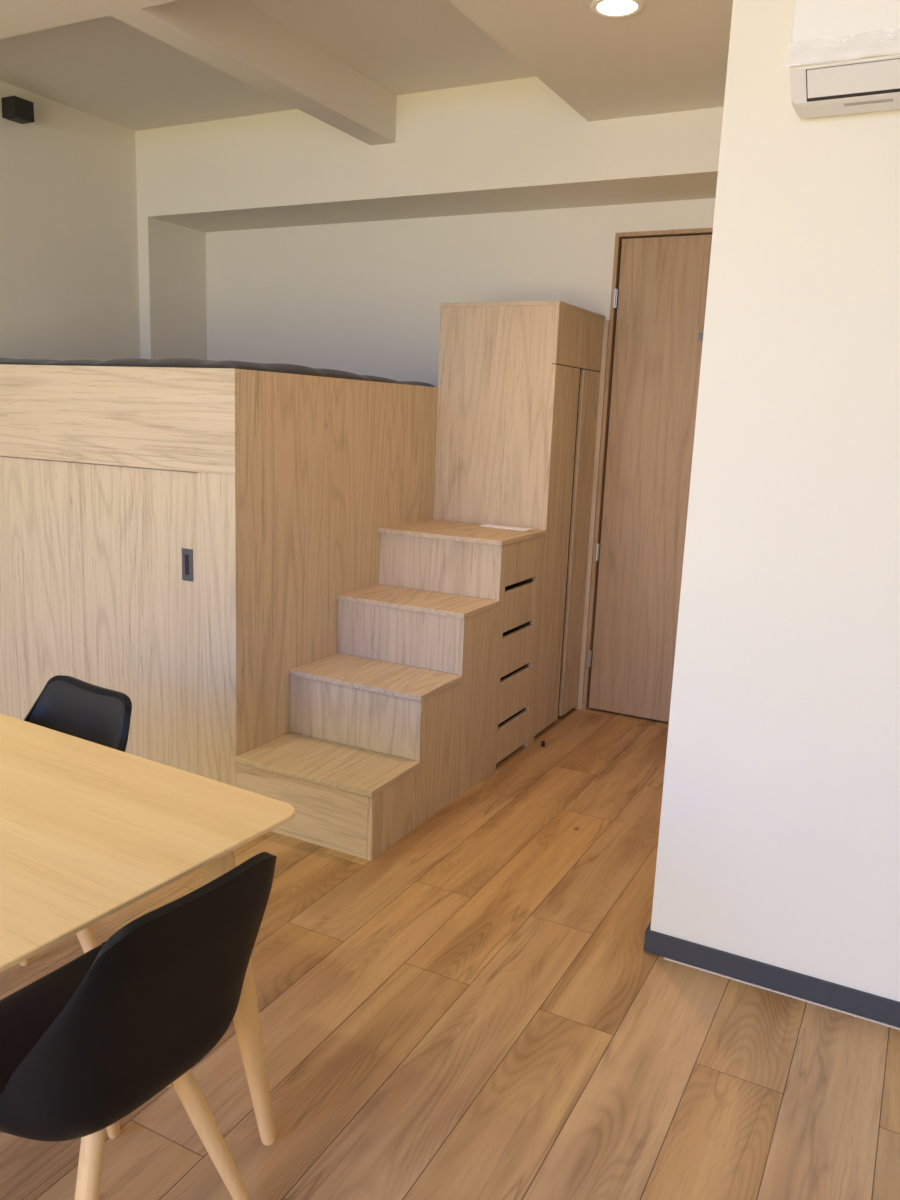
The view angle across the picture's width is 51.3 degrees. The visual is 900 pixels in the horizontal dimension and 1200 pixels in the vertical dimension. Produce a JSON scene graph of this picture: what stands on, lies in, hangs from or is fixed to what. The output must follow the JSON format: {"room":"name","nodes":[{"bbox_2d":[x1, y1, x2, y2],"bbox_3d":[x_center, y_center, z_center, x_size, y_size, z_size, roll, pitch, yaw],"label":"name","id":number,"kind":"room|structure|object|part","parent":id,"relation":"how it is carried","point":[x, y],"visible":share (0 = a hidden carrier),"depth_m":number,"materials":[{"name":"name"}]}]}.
{"room":"studio apartment","nodes":[
{"label":"studio apartment","id":0,"kind":"room"},
{"bbox_2d":[0,81,140,467],"bbox_3d":[-3.237,-0.725,3.095,0.150,3.024,7.310,8,13,27],"label":"wall","id":1,"kind":"structure","parent":0,"point":[69,270],"depth_m":4.96,"materials":[{"name":"paint"}]},
{"bbox_2d":[1,96,33,123],"bbox_3d":[-2.109,-2.386,4.569,0.105,0.092,0.110,8,13,27],"label":"wall speaker","id":2,"kind":"object","parent":1,"relation":"attached to","point":[14,108],"visible":1,"depth_m":4.53,"materials":[{"name":"black plastic"}]},
{"bbox_2d":[0,0,535,130],"bbox_3d":[-0.424,-1.868,1.394,6.370,0.100,7.310,8,13,27],"label":"ceiling","id":3,"kind":"structure","parent":0,"point":[107,68],"depth_m":4.13,"materials":[{"name":"paint"}]},
{"bbox_2d":[0,0,177,38],"bbox_3d":[0.046,-1.873,2.319,6.070,0.212,0.422,8,13,27],"label":"ceiling beam","id":4,"kind":"structure","parent":3,"relation":"attached to","point":[17,17],"depth_m":3.17,"materials":[{"name":"paint"}]},
{"bbox_2d":[110,0,396,144],"bbox_3d":[-0.705,-2.205,3.845,0.141,0.212,1.643,8,13,27],"label":"ceiling beam","id":5,"kind":"structure","parent":3,"relation":"attached to","point":[232,37],"depth_m":3.74,"materials":[{"name":"paint"}]},
{"bbox_2d":[449,0,732,121],"bbox_3d":[0.659,-2.012,3.152,0.975,0.212,1.643,8,13,27],"label":"ceiling panel","id":6,"kind":"object","parent":3,"relation":"attached to","point":[669,56],"visible":0.71,"depth_m":3.30,"materials":[{"name":"paint"}]},
{"bbox_2d":[590,0,643,17],"bbox_3d":[0.526,-1.868,2.952,0.170,0.005,0.170,8,13,27],"label":"recessed light","id":7,"kind":"object","parent":6,"relation":"attached to","point":[605,8],"visible":1,"depth_m":2.96,"materials":[{"name":"white metal"}]},
{"bbox_2d":[597,0,636,14],"bbox_3d":[0.526,-1.868,2.952,0.123,0.004,0.123,8,13,27],"label":"diffuser","id":8,"kind":"object","parent":7,"relation":"attached to","point":[605,7],"depth_m":2.95,"materials":[{"name":"white"}]},
{"bbox_2d":[135,77,723,392],"bbox_3d":[0.998,-0.827,4.480,6.070,3.024,0.625,8,13,27],"label":"wall","id":9,"kind":"structure","parent":0,"point":[282,237],"depth_m":4.93,"materials":[{"name":"paint"}]},
{"bbox_2d":[582,228,712,721],"bbox_3d":[1.193,-0.551,4.650,0.928,2.433,0.172,8,13,27],"label":"door","id":10,"kind":"structure","parent":9,"relation":"in","point":[660,278],"depth_m":4.71,"materials":[{"name":"laminate"}]},
{"bbox_2d":[0,706,899,1199],"bbox_3d":[-0.548,1.194,1.999,6.370,0.100,7.310,8,13,27],"label":"floor","id":11,"kind":"structure","parent":0,"point":[476,1007],"depth_m":2.35,"materials":[{"name":"brown wood"}]},
{"bbox_2d":[20,675,131,965],"bbox_3d":[-1.076,0.654,2.256,0.504,0.827,0.542,10,13,34],"label":"dining chair","id":12,"kind":"object","parent":11,"relation":"on","point":[69,705],"visible":0.35,"depth_m":2.38,"materials":[{"name":"black plastic"}]},
{"bbox_3d":[-1.131,0.824,2.482,0.037,0.400,0.168,-4,13,-28],"label":"leg","id":13,"kind":"part","parent":12,"relation":"part of","materials":[{"name":"brown wood"}]},
{"bbox_3d":[-0.893,0.865,2.322,0.168,0.400,0.037,4,11,7],"label":"leg","id":14,"kind":"part","parent":12,"relation":"part of","materials":[{"name":"brown wood"}]},
{"bbox_2d":[0,852,276,1199],"bbox_3d":[-0.608,0.798,1.620,0.542,0.827,0.504,9,13,31],"label":"dining chair","id":15,"kind":"object","parent":11,"relation":"on","point":[85,1044],"visible":1,"depth_m":1.42,"materials":[{"name":"black plastic"}]},
{"bbox_3d":[-0.583,1.045,1.475,0.037,0.400,0.168,3,11,4],"label":"leg","id":16,"kind":"part","parent":15,"relation":"part of","materials":[{"name":"brown wood"}]},
{"bbox_3d":[-0.694,0.961,1.876,0.037,0.401,0.190,1,11,-8],"label":"leg","id":17,"kind":"part","parent":15,"relation":"part of","materials":[{"name":"brown wood"}]},
{"bbox_3d":[-0.431,1.004,1.718,0.168,0.400,0.037,-5,13,-31],"label":"leg","id":18,"kind":"part","parent":15,"relation":"part of","materials":[{"name":"brown wood"}]},
{"bbox_2d":[0,713,294,1145],"bbox_3d":[-1.199,0.746,1.953,1.550,0.749,0.900,9,13,30],"label":"dining table","id":19,"kind":"object","parent":11,"relation":"on","point":[89,830],"visible":0.86,"depth_m":1.79,"materials":[{"name":"brown wood"}]},
{"bbox_3d":[-0.433,0.797,1.908,0.160,0.728,0.068,0,11,-12],"label":"leg","id":20,"kind":"part","parent":19,"relation":"part of","materials":[{"name":"brown wood"}]},
{"bbox_2d":[0,364,437,786],"bbox_3d":[-1.315,-0.232,4.529,2.079,1.655,1.603,8,13,27],"label":"bed","id":21,"kind":"object","parent":11,"relation":"on","point":[189,583],"visible":0.66,"depth_m":3.62,"materials":[{"name":"laminate"}]},
{"bbox_3d":[-1.762,0.052,3.922,1.906,1.281,0.020,8,13,27],"label":"sliding door","id":22,"kind":"part","parent":21,"relation":"part of","materials":[{"name":"laminate"}]},
{"bbox_3d":[-1.657,-0.744,3.715,2.079,0.363,0.022,8,13,27],"label":"rail","id":23,"kind":"part","parent":21,"relation":"part of","materials":[{"name":"laminate"}]},
{"bbox_3d":[-0.967,-0.129,3.454,0.053,0.120,0.002,8,13,27],"label":"pull handle","id":24,"kind":"part","parent":21,"relation":"part of","materials":[{"name":"grey metal"}]},
{"bbox_2d":[0,357,437,387],"bbox_3d":[-1.280,-1.068,4.369,2.021,0.047,1.553,8,13,27],"label":"mattress","id":25,"kind":"object","parent":21,"relation":"on","point":[130,362],"visible":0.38,"depth_m":3.54,"materials":[{"name":"grey fabric"}]},
{"bbox_3d":[-0.435,-0.094,4.012,0.022,1.655,1.432,8,13,27],"label":"panel","id":26,"kind":"part","parent":21,"relation":"part of","materials":[{"name":"laminate"}]},
{"bbox_2d":[235,519,545,860],"bbox_3d":[-0.180,0.256,3.919,0.598,1.024,1.466,8,13,27],"label":"staircase","id":27,"kind":"structure","parent":11,"relation":"on","point":[467,626],"depth_m":3.74,"materials":[{"name":"laminate"}]},
{"bbox_3d":[-0.024,0.334,3.609,0.018,1.004,1.025,8,13,27],"label":"panel","id":28,"kind":"part","parent":27,"relation":"part of","materials":[{"name":"laminate"}]},
{"bbox_2d":[480,524,532,530],"bbox_3d":[0.261,-0.337,4.353,0.251,0.004,0.079,8,13,29],"label":"folded paper","id":29,"kind":"object","parent":27,"relation":"on","point":[483,525],"visible":1,"depth_m":4.34,"materials":[{"name":"white paper"}]},
{"bbox_2d":[496,710,527,763],"bbox_3d":[0.277,0.622,4.285,0.020,0.157,0.337,8,13,27],"label":"drawer","id":30,"kind":"object","parent":27,"relation":"in","point":[512,734],"depth_m":4.27,"materials":[{"name":"laminate"}]},
{"bbox_2d":[498,666,530,724],"bbox_3d":[0.285,0.428,4.246,0.020,0.187,0.337,8,13,27],"label":"drawer","id":31,"kind":"object","parent":27,"relation":"in","point":[514,691],"depth_m":4.24,"materials":[{"name":"laminate"}]},
{"bbox_2d":[500,625,532,677],"bbox_3d":[0.293,0.226,4.206,0.020,0.175,0.337,8,13,27],"label":"drawer","id":32,"kind":"object","parent":27,"relation":"in","point":[516,647],"depth_m":4.19,"materials":[{"name":"laminate"}]},
{"bbox_2d":[503,582,535,632],"bbox_3d":[0.301,0.028,4.167,0.020,0.176,0.337,8,13,27],"label":"drawer","id":33,"kind":"object","parent":27,"relation":"in","point":[519,602],"depth_m":4.16,"materials":[{"name":"laminate"}]},
{"bbox_3d":[0.394,0.196,4.393,0.018,1.004,0.084,8,13,27],"label":"post","id":34,"kind":"part","parent":27,"relation":"part of","materials":[{"name":"laminate"}]},
{"bbox_2d":[433,301,608,740],"bbox_3d":[0.336,-0.402,4.730,0.620,2.041,0.630,8,13,27],"label":"wardrobe","id":35,"kind":"object","parent":11,"relation":"on","point":[520,395],"visible":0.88,"depth_m":4.42,"materials":[{"name":"laminate"}]},
{"bbox_3d":[0.175,-0.348,4.475,0.576,2.022,0.018,8,13,27],"label":"panel","id":36,"kind":"part","parent":35,"relation":"part of","materials":[{"name":"laminate"}]},
{"bbox_3d":[0.366,-1.395,4.540,0.596,0.018,0.630,8,13,27],"label":"panel","id":37,"kind":"part","parent":35,"relation":"part of","materials":[{"name":"laminate"}]},
{"bbox_3d":[0.431,-0.186,4.362,0.018,1.769,0.010,8,13,27],"label":"edge panel","id":38,"kind":"part","parent":35,"relation":"part of","materials":[{"name":"laminate"}]},
{"bbox_3d":[0.505,-0.222,4.498,0.018,1.744,0.304,8,13,27],"label":"cabinet door","id":39,"kind":"part","parent":35,"relation":"part of","materials":[{"name":"laminate"}]},
{"bbox_2d":[557,364,591,705],"bbox_3d":[0.463,-0.442,5.007,0.548,2.022,0.017,8,13,27],"label":"door","id":40,"kind":"structure","parent":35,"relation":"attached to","point":[557,364],"depth_m":4.92,"materials":[{"name":"brown wood"}]},
{"bbox_3d":[0.658,-0.273,4.785,0.018,1.744,0.236,8,13,27],"label":"cabinet door","id":41,"kind":"part","parent":35,"relation":"part of","materials":[{"name":"laminate"}]},
{"bbox_2d":[650,0,899,1001],"bbox_3d":[2.092,-0.423,2.660,2.397,3.024,1.656,8,13,27],"label":"wall","id":42,"kind":"structure","parent":0,"point":[779,839],"depth_m":2.41,"materials":[{"name":"paint"}]},
{"bbox_2d":[644,922,899,1029],"bbox_3d":[2.122,0.994,3.126,2.409,0.068,2.100,8,13,27],"label":"baseboard","id":43,"kind":"structure","parent":42,"relation":"attached to","point":[841,997],"depth_m":2.59,"materials":[{"name":"dark grey vinyl plastic"}]},
{"bbox_2d":[788,0,899,118],"bbox_3d":[1.174,-1.240,1.925,0.875,0.342,0.227,8,13,27],"label":"air conditioner","id":44,"kind":"object","parent":42,"relation":"attached to","point":[844,56],"visible":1,"depth_m":2.02,"materials":[{"name":"white plastic"}]},
{"bbox_3d":[1.130,-1.246,1.836,0.865,0.269,0.013,8,13,27],"label":"panel","id":45,"kind":"part","parent":44,"relation":"part of","materials":[{"name":"white plastic"}]},
{"bbox_2d":[806,58,899,101],"bbox_3d":[1.144,-1.095,1.906,0.795,0.054,0.063,8,13,27],"label":"panel","id":46,"kind":"object","parent":44,"relation":"attached to","point":[857,79],"depth_m":2.04,"materials":[{"name":"white plastic"}]},
{"bbox_2d":[844,99,892,105],"bbox_3d":[0.932,-1.108,2.088,0.100,0.002,0.014,8,13,27],"label":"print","id":47,"kind":"object","parent":44,"relation":"attached to","point":[856,102],"depth_m":2.09,"materials":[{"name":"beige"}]}
]}

